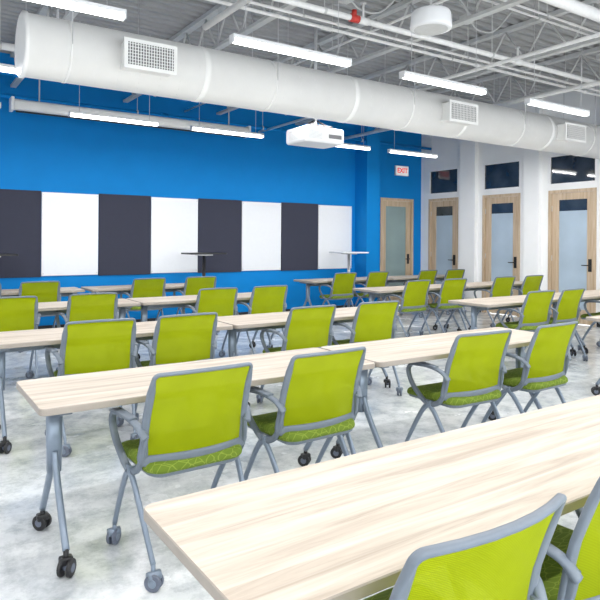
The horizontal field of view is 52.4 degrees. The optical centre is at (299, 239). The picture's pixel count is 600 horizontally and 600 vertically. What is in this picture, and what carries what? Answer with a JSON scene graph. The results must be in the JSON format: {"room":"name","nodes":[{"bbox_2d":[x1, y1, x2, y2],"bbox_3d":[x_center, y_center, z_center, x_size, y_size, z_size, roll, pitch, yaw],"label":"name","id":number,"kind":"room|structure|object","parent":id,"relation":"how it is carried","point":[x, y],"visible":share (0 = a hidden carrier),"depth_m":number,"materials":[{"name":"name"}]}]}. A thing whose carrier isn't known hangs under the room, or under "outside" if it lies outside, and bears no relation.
{"room":"classroom","nodes":[
{"label":"classroom","id":0,"kind":"room"},
{"bbox_2d":[0,52,421,325],"bbox_3d":[-2.484,-0.671,10.458,12.800,4.200,0.150,0,0,-34],"label":"wall","id":1,"kind":"structure","parent":0,"point":[43,153],"depth_m":10.63,"materials":[{"name":"blue paint"}]},
{"bbox_2d":[0,189,40,277],"bbox_3d":[-4.331,-0.094,9.113,0.860,1.320,0.035,0,0,-34],"label":"acoustic panel","id":2,"kind":"object","parent":1,"relation":"attached to","point":[20,210],"visible":1,"depth_m":9.18,"materials":[{"name":"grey fabric"}]},
{"bbox_2d":[41,192,98,275],"bbox_3d":[-3.610,-0.089,9.595,0.856,1.292,0.036,0,0,-34],"label":"whiteboard","id":3,"kind":"object","parent":1,"relation":"attached to","point":[69,221],"visible":1,"depth_m":9.58,"materials":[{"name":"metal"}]},
{"bbox_2d":[98,194,150,275],"bbox_3d":[-2.889,-0.084,10.079,0.860,1.320,0.035,0,0,-34],"label":"acoustic panel","id":4,"kind":"object","parent":1,"relation":"attached to","point":[124,246],"visible":1,"depth_m":10.05,"materials":[{"name":"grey fabric"}]},
{"bbox_2d":[150,197,197,272],"bbox_3d":[-2.167,-0.079,10.561,0.856,1.292,0.036,0,0,-34],"label":"whiteboard","id":5,"kind":"object","parent":1,"relation":"attached to","point":[174,221],"visible":1,"depth_m":10.54,"materials":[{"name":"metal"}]},
{"bbox_2d":[38,305,351,328],"bbox_3d":[-3.250,1.373,9.856,10.580,0.100,0.015,0,0,-34],"label":"baseboard","id":6,"kind":"structure","parent":1,"relation":"attached to","point":[340,306],"depth_m":10.31,"materials":[{"name":"black plastic"}]},
{"bbox_2d":[198,198,241,272],"bbox_3d":[-1.446,-0.074,11.044,0.860,1.320,0.035,0,0,-34],"label":"acoustic panel","id":7,"kind":"object","parent":1,"relation":"attached to","point":[219,220],"visible":1,"depth_m":11.03,"materials":[{"name":"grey fabric"}]},
{"bbox_2d":[241,201,280,270],"bbox_3d":[-0.725,-0.069,11.527,0.856,1.292,0.036,0,0,-34],"label":"whiteboard","id":8,"kind":"object","parent":1,"relation":"attached to","point":[261,221],"visible":1,"depth_m":11.50,"materials":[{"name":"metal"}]},
{"bbox_2d":[281,202,317,270],"bbox_3d":[-0.004,-0.064,12.010,0.860,1.320,0.035,0,0,-34],"label":"acoustic panel","id":9,"kind":"object","parent":1,"relation":"attached to","point":[299,221],"visible":1,"depth_m":11.98,"materials":[{"name":"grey fabric"}]},
{"bbox_2d":[318,205,351,268],"bbox_3d":[0.718,-0.059,12.493,0.856,1.292,0.036,0,0,-34],"label":"whiteboard","id":10,"kind":"object","parent":1,"relation":"attached to","point":[334,222],"visible":1,"depth_m":12.47,"materials":[{"name":"metal"}]},
{"bbox_2d":[380,197,413,304],"bbox_3d":[2.113,0.271,13.504,0.978,2.379,0.169,0,0,-34],"label":"door","id":11,"kind":"structure","parent":1,"relation":"in","point":[396,214],"depth_m":13.52,"materials":[{"name":"brown wood"}]},
{"bbox_2d":[395,165,408,175],"bbox_3d":[2.250,-1.528,13.499,0.380,0.220,0.057,0,0,-34],"label":"exit sign","id":12,"kind":"object","parent":1,"relation":"attached to","point":[399,170],"visible":1,"depth_m":13.46,"materials":[{"name":"white plastic"}]},
{"bbox_2d":[0,72,453,138],"bbox_3d":[-1.818,-2.470,9.482,12.500,0.614,0.125,0,0,-34],"label":"ceiling pipe","id":13,"kind":"object","parent":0,"point":[15,75],"depth_m":8.52,"materials":[{"name":"white metal"}]},
{"bbox_2d":[0,0,455,96],"bbox_3d":[-0.872,-2.390,8.069,12.500,0.761,0.100,0,0,-34],"label":"ceiling pipe","id":14,"kind":"object","parent":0,"point":[3,46],"depth_m":6.52,"materials":[{"name":"metal"}]},
{"bbox_2d":[0,305,599,599],"bbox_3d":[1.020,1.503,5.202,12.800,0.100,12.800,0,0,-34],"label":"floor","id":15,"kind":"structure","parent":0,"point":[91,475],"depth_m":3.83,"materials":[{"name":"concrete"}]},
{"bbox_2d":[0,253,17,256],"bbox_3d":[-4.335,0.806,8.534,0.660,1.220,0.480,0,0,-34],"label":"table","id":16,"kind":"object","parent":15,"relation":"on","point":[8,254],"visible":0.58,"depth_m":8.46,"materials":[{"name":"black plastic"}]},
{"bbox_2d":[0,296,40,378],"bbox_3d":[-2.866,0.978,5.965,0.621,0.896,0.556,0,0,-33],"label":"office chair","id":17,"kind":"object","parent":15,"relation":"on","point":[17,313],"visible":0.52,"depth_m":5.85,"materials":[{"name":"green fabric"}]},
{"bbox_2d":[18,281,60,352],"bbox_3d":[-3.472,0.973,8.038,0.621,0.896,0.556,0,0,-36],"label":"office chair","id":18,"kind":"object","parent":15,"relation":"on","point":[45,291],"visible":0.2,"depth_m":7.88,"materials":[{"name":"green fabric"}]},
{"bbox_2d":[1,287,84,298],"bbox_3d":[-3.873,1.049,8.129,1.820,0.740,0.610,0,0,-34],"label":"folding table","id":19,"kind":"object","parent":15,"relation":"on","point":[64,291],"visible":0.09,"depth_m":8.29,"materials":[{"name":"laminate"}]},
{"bbox_2d":[56,292,118,369],"bbox_3d":[-2.223,0.982,6.419,0.621,0.896,0.556,0,0,-32],"label":"office chair","id":20,"kind":"object","parent":15,"relation":"on","point":[103,305],"visible":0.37,"depth_m":6.23,"materials":[{"name":"green fabric"}]},
{"bbox_2d":[38,299,140,317],"bbox_3d":[-2.674,1.057,6.464,1.820,0.740,0.610,0,0,-34],"label":"folding table","id":21,"kind":"object","parent":15,"relation":"on","point":[44,308],"visible":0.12,"depth_m":6.58,"materials":[{"name":"laminate"}]},
{"bbox_2d":[45,318,139,456],"bbox_3d":[-1.482,0.987,4.376,0.621,0.896,0.556,0,0,-32],"label":"office chair","id":22,"kind":"object","parent":15,"relation":"on","point":[88,346],"visible":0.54,"depth_m":4.20,"materials":[{"name":"green fabric"}]},
{"bbox_2d":[0,321,232,453],"bbox_3d":[-1.464,1.066,4.747,1.820,0.740,0.610,0,0,-34],"label":"folding table","id":23,"kind":"object","parent":15,"relation":"on","point":[36,339],"visible":0.28,"depth_m":4.33,"materials":[{"name":"laminate"}]},
{"bbox_2d":[81,283,193,312],"bbox_3d":[-2.294,1.060,9.186,1.820,0.740,0.610,0,0,-34],"label":"folding table","id":24,"kind":"object","parent":15,"relation":"on","point":[170,287],"visible":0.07,"depth_m":8.94,"materials":[{"name":"laminate"}]},
{"bbox_2d":[120,278,165,320],"bbox_3d":[-2.261,0.982,8.837,0.621,0.896,0.556,0,0,-35],"label":"office chair","id":25,"kind":"object","parent":15,"relation":"on","point":[141,287],"visible":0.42,"depth_m":8.65,"materials":[{"name":"green fabric"}]},
{"bbox_2d":[131,312,217,420],"bbox_3d":[-0.958,0.991,4.739,0.621,0.896,0.556,0,0,-35],"label":"office chair","id":26,"kind":"object","parent":15,"relation":"on","point":[178,338],"visible":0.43,"depth_m":4.56,"materials":[{"name":"green fabric"}]},
{"bbox_2d":[106,362,252,592],"bbox_3d":[-0.541,0.994,2.840,0.621,0.896,0.556,0,0,-35],"label":"office chair","id":27,"kind":"object","parent":15,"relation":"on","point":[193,419],"visible":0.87,"depth_m":2.66,"materials":[{"name":"fabric"}]},
{"bbox_2d":[16,348,374,577],"bbox_3d":[-0.482,1.072,3.262,1.820,0.740,0.610,0,0,-34],"label":"folding table","id":28,"kind":"object","parent":15,"relation":"on","point":[53,398],"visible":0.73,"depth_m":2.91,"materials":[{"name":"laminate"}]},
{"bbox_2d":[173,276,217,334],"bbox_3d":[-1.590,0.987,9.298,0.621,0.896,0.556,0,0,-32],"label":"office chair","id":29,"kind":"object","parent":15,"relation":"on","point":[192,285],"visible":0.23,"depth_m":9.09,"materials":[{"name":"fabric"}]},
{"bbox_2d":[127,292,273,358],"bbox_3d":[-1.145,1.068,7.488,1.820,0.740,0.610,0,0,-34],"label":"folding table","id":30,"kind":"object","parent":15,"relation":"on","point":[166,301],"visible":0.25,"depth_m":7.17,"materials":[{"name":"laminate"}]},
{"bbox_2d":[181,252,226,275],"bbox_3d":[-1.623,0.825,10.289,0.660,1.220,0.480,0,0,-34],"label":"table","id":31,"kind":"object","parent":15,"relation":"on","point":[203,254],"visible":0.52,"depth_m":10.26,"materials":[{"name":"black plastic"}]},
{"bbox_2d":[182,287,237,356],"bbox_3d":[-1.047,0.990,7.182,0.621,0.896,0.556,0,0,-31],"label":"office chair","id":32,"kind":"object","parent":15,"relation":"on","point":[222,301],"visible":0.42,"depth_m":7.01,"materials":[{"name":"fabric"}]},
{"bbox_2d":[236,285,287,353],"bbox_3d":[-0.475,0.994,7.589,0.621,0.896,0.556,0,0,-33],"label":"office chair","id":33,"kind":"object","parent":15,"relation":"on","point":[271,298],"visible":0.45,"depth_m":7.40,"materials":[{"name":"green fabric"}]},
{"bbox_2d":[256,304,335,402],"bbox_3d":[-0.012,0.998,5.348,0.621,0.896,0.556,0,0,-36],"label":"office chair","id":34,"kind":"object","parent":15,"relation":"on","point":[306,326],"visible":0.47,"depth_m":5.17,"materials":[{"name":"green fabric"}]},
{"bbox_2d":[244,346,365,479],"bbox_3d":[0.023,0.998,3.265,0.621,0.896,0.556,0,0,-36],"label":"office chair","id":35,"kind":"object","parent":15,"relation":"on","point":[320,394],"visible":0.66,"depth_m":3.09,"materials":[{"name":"green fabric"}]},
{"bbox_2d":[218,307,398,405],"bbox_3d":[0.065,1.076,5.770,1.820,0.740,0.610,0,0,-34],"label":"folding table","id":36,"kind":"object","parent":15,"relation":"on","point":[249,322],"visible":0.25,"depth_m":5.45,"materials":[{"name":"laminate"}]},
{"bbox_2d":[319,272,356,325],"bbox_3d":[0.663,1.002,10.674,0.621,0.896,0.556,0,0,-35],"label":"office chair","id":37,"kind":"object","parent":15,"relation":"on","point":[342,286],"visible":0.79,"depth_m":10.50,"materials":[{"name":"fabric"}]},
{"bbox_2d":[294,277,391,305],"bbox_3d":[0.795,1.081,11.133,1.820,0.740,0.610,0,0,-34],"label":"folding table","id":38,"kind":"object","parent":15,"relation":"on","point":[309,282],"visible":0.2,"depth_m":10.70,"materials":[{"name":"laminate"}]},
{"bbox_2d":[329,252,368,306],"bbox_3d":[0.956,0.843,11.956,0.660,1.220,0.480,0,0,-34],"label":"table","id":39,"kind":"object","parent":15,"relation":"on","point":[348,253],"visible":0.5,"depth_m":11.93,"materials":[{"name":"metal"}]},
{"bbox_2d":[354,125,379,306],"bbox_3d":[1.403,-0.644,12.741,0.340,4.200,0.380,0,0,-34],"label":"column","id":40,"kind":"structure","parent":15,"relation":"on","point":[367,163],"depth_m":12.61,"materials":[{"name":"paint"}]},
{"bbox_2d":[331,300,402,395],"bbox_3d":[0.608,1.002,5.776,0.621,0.896,0.556,0,0,-33],"label":"office chair","id":41,"kind":"object","parent":15,"relation":"on","point":[373,321],"visible":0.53,"depth_m":5.60,"materials":[{"name":"green fabric"}]},
{"bbox_2d":[353,271,388,306],"bbox_3d":[1.283,1.007,11.089,0.621,0.896,0.556,0,0,-36],"label":"office chair","id":42,"kind":"object","parent":15,"relation":"on","point":[374,279],"visible":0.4,"depth_m":10.91,"materials":[{"name":"green fabric"}]},
{"bbox_2d":[144,395,599,599],"bbox_3d":[0.699,1.081,2.001,2.300,0.740,0.610,0,0,-34],"label":"folding table","id":43,"kind":"object","parent":15,"relation":"on","point":[346,527],"visible":0.88,"depth_m":1.62,"materials":[{"name":"laminate"}]},
{"bbox_2d":[385,280,430,336],"bbox_3d":[1.552,1.008,8.802,0.621,0.896,0.556,0,0,-36],"label":"office chair","id":44,"kind":"object","parent":15,"relation":"on","point":[414,299],"visible":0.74,"depth_m":8.62,"materials":[{"name":"green fabric"}]},
{"bbox_2d":[353,284,466,330],"bbox_3d":[1.686,1.088,9.263,1.820,0.740,0.610,0,0,-34],"label":"folding table","id":45,"kind":"object","parent":15,"relation":"on","point":[397,290],"visible":0.48,"depth_m":9.00,"materials":[{"name":"laminate"}]},
{"bbox_2d":[382,274,452,310],"bbox_3d":[2.324,1.092,12.157,1.820,0.740,0.610,0,0,-34],"label":"folding table","id":46,"kind":"object","parent":15,"relation":"on","point":[395,279],"visible":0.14,"depth_m":11.84,"materials":[{"name":"laminate"}]},
{"bbox_2d":[401,270,438,317],"bbox_3d":[2.321,1.014,11.784,0.621,0.896,0.556,0,0,-36],"label":"office chair","id":47,"kind":"object","parent":15,"relation":"on","point":[431,275],"visible":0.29,"depth_m":11.61,"materials":[{"name":"green fabric"}]},
{"bbox_2d":[321,327,541,458],"bbox_3d":[1.046,1.083,4.286,1.820,0.740,0.610,0,0,-34],"label":"folding table","id":48,"kind":"object","parent":15,"relation":"on","point":[385,353],"visible":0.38,"depth_m":4.03,"materials":[{"name":"laminate"}]},
{"bbox_2d":[419,278,466,335],"bbox_3d":[2.188,1.013,9.228,0.621,0.896,0.556,0,0,-32],"label":"office chair","id":49,"kind":"object","parent":15,"relation":"on","point":[451,289],"visible":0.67,"depth_m":9.05,"materials":[{"name":"green fabric"}]},
{"bbox_2d":[429,269,466,314],"bbox_3d":[2.962,1.018,12.213,0.621,0.896,0.556,0,0,-31],"label":"office chair","id":50,"kind":"object","parent":15,"relation":"on","point":[451,273],"visible":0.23,"depth_m":12.00,"materials":[{"name":"green fabric"}]},
{"bbox_2d":[405,329,511,441],"bbox_3d":[1.024,1.005,3.948,0.621,0.896,0.556,0,0,-31],"label":"office chair","id":51,"kind":"object","parent":15,"relation":"on","point":[475,368],"visible":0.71,"depth_m":3.77,"materials":[{"name":"green fabric"}]},
{"bbox_2d":[363,493,566,599],"bbox_3d":[0.269,1.000,1.414,0.621,0.896,0.556,0,0,-35],"label":"office chair","id":52,"kind":"object","parent":15,"relation":"on","point":[503,562],"visible":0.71,"depth_m":1.20,"materials":[{"name":"fabric"}]},
{"bbox_2d":[444,281,522,329],"bbox_3d":[3.215,1.098,10.286,1.820,0.740,0.610,0,0,-34],"label":"folding table","id":53,"kind":"object","parent":15,"relation":"on","point":[471,286],"visible":0.44,"depth_m":10.04,"materials":[{"name":"laminate"}]},
{"bbox_2d":[474,276,515,327],"bbox_3d":[3.142,1.020,9.866,0.621,0.896,0.556,0,0,-33],"label":"office chair","id":54,"kind":"object","parent":15,"relation":"on","point":[501,286],"visible":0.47,"depth_m":9.67,"materials":[{"name":"green fabric"}]},
{"bbox_2d":[448,295,576,355],"bbox_3d":[2.674,1.095,7.517,1.820,0.740,0.610,0,0,-34],"label":"folding table","id":55,"kind":"object","parent":15,"relation":"on","point":[489,303],"visible":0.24,"depth_m":7.16,"materials":[{"name":"laminate"}]},
{"bbox_2d":[502,275,543,320],"bbox_3d":[3.758,1.024,10.279,0.621,0.896,0.556,0,0,-35],"label":"office chair","id":56,"kind":"object","parent":15,"relation":"on","point":[531,282],"visible":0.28,"depth_m":10.07,"materials":[{"name":"green fabric"}]},
{"bbox_2d":[496,290,554,358],"bbox_3d":[2.627,1.016,7.115,0.621,0.896,0.556,0,0,-32],"label":"office chair","id":57,"kind":"object","parent":15,"relation":"on","point":[535,312],"visible":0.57,"depth_m":6.93,"materials":[{"name":"green fabric"}]},
{"bbox_2d":[481,321,577,422],"bbox_3d":[1.638,1.009,4.359,0.621,0.896,0.556,0,0,-36],"label":"office chair","id":58,"kind":"object","parent":15,"relation":"on","point":[547,358],"visible":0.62,"depth_m":4.17,"materials":[{"name":"fabric"}]},
{"bbox_2d":[549,288,587,360],"bbox_3d":[3.136,1.020,7.455,0.621,0.896,0.556,0,0,-36],"label":"office chair","id":59,"kind":"object","parent":15,"relation":"on","point":[567,309],"visible":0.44,"depth_m":7.27,"materials":[{"name":"green fabric"}]},
{"bbox_2d":[540,477,599,599],"bbox_3d":[0.799,1.003,1.800,0.621,0.896,0.556,0,0,-36],"label":"office chair","id":60,"kind":"object","parent":15,"relation":"on","point":[570,569],"visible":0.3,"depth_m":1.56,"materials":[{"name":"green fabric"}]},
{"bbox_2d":[555,290,599,353],"bbox_3d":[4.203,1.105,8.541,1.820,0.740,0.610,0,0,-34],"label":"folding table","id":61,"kind":"object","parent":15,"relation":"on","point":[588,294],"visible":0.35,"depth_m":8.06,"materials":[{"name":"laminate"}]},
{"bbox_2d":[578,300,599,349],"bbox_3d":[4.077,1.026,8.085,0.621,0.896,0.556,0,0,-36],"label":"office chair","id":62,"kind":"object","parent":15,"relation":"on","point":[583,316],"visible":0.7,"depth_m":8.04,"materials":[{"name":"grey metal"}]},
{"bbox_2d":[586,315,599,395],"bbox_3d":[3.598,1.101,5.994,1.820,0.740,0.610,0,0,-34],"label":"folding table","id":63,"kind":"object","parent":15,"relation":"on","point":[595,390],"visible":0.99,"depth_m":5.73,"materials":[{"name":"laminate"}]},
{"bbox_2d":[0,0,599,103],"bbox_3d":[1.050,-2.822,5.202,12.800,0.150,12.800,0,0,-34],"label":"ceiling","id":64,"kind":"structure","parent":0,"point":[161,19],"depth_m":8.14,"materials":[{"name":"grey paint"}]},
{"bbox_2d":[0,63,16,73],"bbox_3d":[-2.963,-2.171,5.491,1.172,1.227,0.076,0,0,-34],"label":"pendant light","id":65,"kind":"object","parent":64,"relation":"hanging from","point":[7,68],"visible":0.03,"depth_m":5.64,"materials":[{"name":"white plastic"}]},
{"bbox_2d":[10,0,88,87],"bbox_3d":[-0.822,-2.511,3.951,0.090,0.502,12.500,0,0,-34],"label":"joist","id":66,"kind":"object","parent":64,"relation":"attached to","point":[44,10],"depth_m":7.15,"materials":[{"name":"grey metal"}]},
{"bbox_2d":[25,0,126,21],"bbox_3d":[-1.715,-2.163,3.968,1.172,1.227,0.076,0,0,-34],"label":"pendant light","id":67,"kind":"object","parent":64,"relation":"hanging from","point":[83,6],"visible":1,"depth_m":4.13,"materials":[{"name":"white plastic"}]},
{"bbox_2d":[68,85,158,126],"bbox_3d":[-2.416,-2.167,8.000,1.172,1.227,0.076,0,0,-34],"label":"pendant light","id":68,"kind":"object","parent":64,"relation":"hanging from","point":[79,114],"visible":0.98,"depth_m":7.95,"materials":[{"name":"white plastic"}]},
{"bbox_2d":[9,80,250,137],"bbox_3d":[-2.408,-2.260,9.328,3.690,1.041,0.200,0,0,-34],"label":"projection screen","id":69,"kind":"object","parent":64,"relation":"hanging from","point":[22,106],"visible":0.78,"depth_m":8.98,"materials":[{"name":"white plastic"}]},
{"bbox_2d":[138,0,218,49],"bbox_3d":[-1.301,-2.160,6.604,1.172,1.227,0.076,0,0,-34],"label":"pendant light","id":70,"kind":"object","parent":64,"relation":"hanging from","point":[138,0],"visible":0.02,"depth_m":6.86,"materials":[{"name":"white metal"}]},
{"bbox_2d":[123,0,307,102],"bbox_3d":[0.591,-2.501,4.896,0.090,0.502,12.500,0,0,-34],"label":"joist","id":71,"kind":"object","parent":64,"relation":"attached to","point":[182,34],"depth_m":7.17,"materials":[{"name":"grey metal"}]},
{"bbox_2d":[0,93,430,149],"bbox_3d":[-2.263,-2.406,10.147,12.500,0.748,0.075,0,0,-34],"label":"ceiling pipe","id":72,"kind":"object","parent":64,"relation":"hanging from","point":[6,95],"depth_m":10.10,"materials":[{"name":"white metal"}]},
{"bbox_2d":[202,0,251,30],"bbox_3d":[1.274,-2.361,2.526,0.058,0.789,7.800,0,0,-34],"label":"ceiling pipe","id":73,"kind":"object","parent":64,"relation":"hanging from","point":[237,5],"depth_m":5.38,"materials":[{"name":"white metal"}]},
{"bbox_2d":[190,102,263,138],"bbox_3d":[-1.045,-2.158,8.918,1.172,1.227,0.076,0,0,-34],"label":"pendant light","id":74,"kind":"object","parent":64,"relation":"hanging from","point":[192,127],"visible":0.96,"depth_m":8.86,"materials":[{"name":"white"}]},
{"bbox_2d":[229,0,351,67],"bbox_3d":[-0.045,-2.151,5.087,1.172,1.227,0.076,0,0,-34],"label":"pendant light","id":75,"kind":"object","parent":64,"relation":"hanging from","point":[234,38],"visible":1,"depth_m":5.03,"materials":[{"name":"white plastic"}]},
{"bbox_2d":[15,0,599,158],"bbox_3d":[1.366,-2.076,7.797,9.081,1.357,0.719,0,0,-34],"label":"air duct","id":76,"kind":"object","parent":64,"relation":"hanging from","point":[47,48],"visible":1,"depth_m":6.46,"materials":[{"name":"metal"}]},
{"bbox_2d":[286,27,343,148],"bbox_3d":[0.178,-1.993,7.876,0.624,1.540,0.534,0,0,-34],"label":"projector","id":77,"kind":"object","parent":64,"relation":"hanging from","point":[312,135],"visible":0.95,"depth_m":7.71,"materials":[{"name":"white plastic"}]},
{"bbox_2d":[184,0,447,111],"bbox_3d":[1.463,-2.482,5.480,0.027,0.544,12.500,0,0,-34],"label":"ceiling pipe","id":78,"kind":"object","parent":64,"relation":"hanging from","point":[441,1],"depth_m":6.84,"materials":[{"name":"white metal"}]},
{"bbox_2d":[319,119,370,150],"bbox_3d":[0.700,-2.146,10.086,1.172,1.227,0.076,0,0,-34],"label":"pendant light","id":79,"kind":"object","parent":64,"relation":"hanging from","point":[345,145],"visible":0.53,"depth_m":10.22,"materials":[{"name":"white"}]},
{"bbox_2d":[348,9,360,23],"bbox_3d":[0.517,-2.132,5.811,0.100,0.117,0.074,0,0,-34],"label":"valve","id":80,"kind":"object","parent":64,"relation":"attached to","point":[356,18],"visible":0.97,"depth_m":5.79,"materials":[{"name":"red paint"}]},
{"bbox_2d":[339,0,394,13],"bbox_3d":[0.788,-2.604,6.532,0.866,0.341,0.120,0,0,-34],"label":"cable","id":81,"kind":"object","parent":64,"relation":"attached to","point":[346,2],"visible":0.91,"depth_m":6.47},
{"bbox_2d":[216,0,528,114],"bbox_3d":[2.003,-2.491,5.842,0.090,0.502,12.500,0,0,-34],"label":"joist","id":82,"kind":"object","parent":64,"relation":"attached to","point":[403,4],"depth_m":7.28,"materials":[{"name":"white metal"}]},
{"bbox_2d":[205,0,599,96],"bbox_3d":[0.269,-2.476,6.366,12.500,0.573,0.045,0,0,-34],"label":"ceiling pipe","id":83,"kind":"object","parent":64,"relation":"hanging from","point":[323,27],"depth_m":6.83,"materials":[{"name":"white metal"}]},
{"bbox_2d":[388,130,437,157],"bbox_3d":[2.046,-2.136,10.987,1.172,1.227,0.076,0,0,-34],"label":"pendant light","id":84,"kind":"object","parent":64,"relation":"hanging from","point":[396,151],"visible":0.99,"depth_m":10.93,"materials":[{"name":"white"}]},
{"bbox_2d":[237,0,599,91],"bbox_3d":[0.408,-2.457,6.158,12.500,0.608,0.035,0,0,-34],"label":"ceiling pipe","id":85,"kind":"object","parent":64,"relation":"hanging from","point":[252,2],"depth_m":6.61,"materials":[{"name":"white metal"}]},
{"bbox_2d":[258,32,599,132],"bbox_3d":[2.709,-2.369,6.315,0.043,0.751,12.500,0,0,-34],"label":"ceiling pipe","id":86,"kind":"object","parent":64,"relation":"hanging from","point":[595,35],"depth_m":6.90,"materials":[{"name":"white metal"}]},
{"bbox_2d":[410,0,451,35],"bbox_3d":[1.099,-2.258,5.105,0.350,0.997,0.350,0,0,-34],"label":"speaker","id":87,"kind":"object","parent":64,"relation":"hanging from","point":[429,20],"visible":1,"depth_m":4.99},
{"bbox_2d":[273,0,599,85],"bbox_3d":[0.602,-2.417,5.867,12.500,0.686,0.070,0,0,-34],"label":"ceiling pipe","id":88,"kind":"object","parent":64,"relation":"hanging from","point":[365,21],"depth_m":6.34,"materials":[{"name":"white metal"}]},
{"bbox_2d":[399,0,486,95],"bbox_3d":[1.451,-2.140,6.088,1.172,1.227,0.076,0,0,-34],"label":"pendant light","id":89,"kind":"object","parent":64,"relation":"hanging from","point":[404,74],"visible":1,"depth_m":6.02,"materials":[{"name":"white plastic"}]},
{"bbox_2d":[295,0,599,124],"bbox_3d":[3.416,-2.481,6.788,0.090,0.502,12.500,0,0,-34],"label":"joist","id":90,"kind":"object","parent":64,"relation":"attached to","point":[560,12],"depth_m":7.97,"materials":[{"name":"metal"}]},
{"bbox_2d":[344,69,599,139],"bbox_3d":[4.163,-2.355,7.288,0.058,0.759,12.500,0,0,-34],"label":"ceiling pipe","id":91,"kind":"object","parent":64,"relation":"hanging from","point":[595,83],"depth_m":8.56,"materials":[{"name":"white metal"}]},
{"bbox_2d":[459,0,512,32],"bbox_3d":[2.201,-2.594,7.117,0.866,0.341,0.120,0,0,-34],"label":"cable","id":92,"kind":"object","parent":64,"relation":"attached to","point":[466,14],"visible":0.72,"depth_m":7.04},
{"bbox_2d":[375,46,599,129],"bbox_3d":[4.828,-2.471,7.733,0.090,0.502,12.500,0,0,-34],"label":"joist","id":93,"kind":"object","parent":64,"relation":"attached to","point":[596,49],"depth_m":9.53,"materials":[{"name":"white metal"}]},
{"bbox_2d":[534,3,534,83],"bbox_3d":[2.604,-2.199,6.859,0.010,0.894,0.076,0,0,-34],"label":"rod","id":94,"kind":"object","parent":64,"relation":"hanging from","point":[534,3],"depth_m":6.89,"materials":[{"name":"white metal"}]},
{"bbox_2d":[482,0,598,37],"bbox_3d":[0.937,-2.545,5.368,12.500,0.425,0.030,0,0,-34],"label":"ceiling pipe","id":95,"kind":"object","parent":64,"relation":"hanging from","point":[489,1],"depth_m":6.42,"materials":[{"name":"white metal"}]},
{"bbox_2d":[500,0,597,32],"bbox_3d":[0.992,-2.544,5.285,12.500,0.425,0.030,0,0,-34],"label":"ceiling pipe","id":96,"kind":"object","parent":64,"relation":"hanging from","point":[527,8],"depth_m":6.38,"materials":[{"name":"white metal"}]},
{"bbox_2d":[524,98,589,116],"bbox_3d":[2.982,-1.536,7.116,1.266,0.088,0.076,0,0,-34],"label":"pendant light","id":97,"kind":"object","parent":64,"relation":"hanging from","point":[555,106],"depth_m":7.08,"materials":[{"name":"white plastic"}]},
{"bbox_2d":[539,0,599,23],"bbox_3d":[1.325,-2.415,4.787,12.500,0.680,0.138,0,0,-34],"label":"ceiling pipe","id":98,"kind":"object","parent":64,"relation":"hanging from","point":[582,9],"depth_m":5.55,"materials":[{"name":"white metal"}]},
{"bbox_2d":[421,86,599,312],"bbox_3d":[6.332,-0.610,8.659,0.150,4.200,12.650,0,0,-34],"label":"wall","id":99,"kind":"structure","parent":0,"point":[447,149],"depth_m":11.82,"materials":[{"name":"white paint"}]},
{"bbox_2d":[428,197,457,303],"bbox_3d":[3.155,0.279,13.341,0.169,2.379,0.858,0,0,-34],"label":"door","id":100,"kind":"structure","parent":99,"relation":"in","point":[442,212],"depth_m":13.39,"materials":[{"name":"brown wood"}]},
{"bbox_2d":[429,167,458,194],"bbox_3d":[3.176,-1.277,13.348,0.126,0.550,0.860,0,0,-34],"label":"window","id":101,"kind":"structure","parent":99,"relation":"in","point":[441,181],"depth_m":13.33,"materials":[{"name":"black glass"}]},
{"bbox_2d":[459,139,477,310],"bbox_3d":[3.500,-0.630,12.665,0.100,4.200,0.400,0,0,-34],"label":"column","id":102,"kind":"structure","parent":99,"relation":"attached to","point":[468,218],"depth_m":12.59,"materials":[{"name":"white paint"}]},
{"bbox_2d":[482,193,520,316],"bbox_3d":[4.001,0.284,12.078,0.169,2.379,0.898,0,0,-34],"label":"door","id":103,"kind":"structure","parent":99,"relation":"in","point":[500,212],"depth_m":12.10,"materials":[{"name":"brown wood"}]},
{"bbox_2d":[483,159,520,190],"bbox_3d":[4.021,-1.271,12.085,0.126,0.550,0.900,0,0,-34],"label":"window","id":104,"kind":"structure","parent":99,"relation":"in","point":[505,174],"depth_m":12.06,"materials":[{"name":"black glass"}]},
{"bbox_2d":[523,92,541,288],"bbox_3d":[4.345,-0.624,11.402,0.100,4.200,0.320,0,0,-34],"label":"column","id":105,"kind":"structure","parent":99,"relation":"attached to","point":[532,212],"depth_m":11.34,"materials":[{"name":"white paint"}]},
{"bbox_2d":[548,187,596,326],"bbox_3d":[4.841,0.290,10.823,0.169,2.379,0.918,0,0,-34],"label":"door","id":106,"kind":"structure","parent":99,"relation":"in","point":[572,213],"depth_m":10.83,"materials":[{"name":"brown wood"}]},
{"bbox_2d":[548,154,596,185],"bbox_3d":[4.862,-1.265,10.830,0.126,0.550,0.920,0,0,-34],"label":"window","id":107,"kind":"structure","parent":99,"relation":"in","point":[564,169],"depth_m":10.84,"materials":[{"name":"black glass"}]}
]}

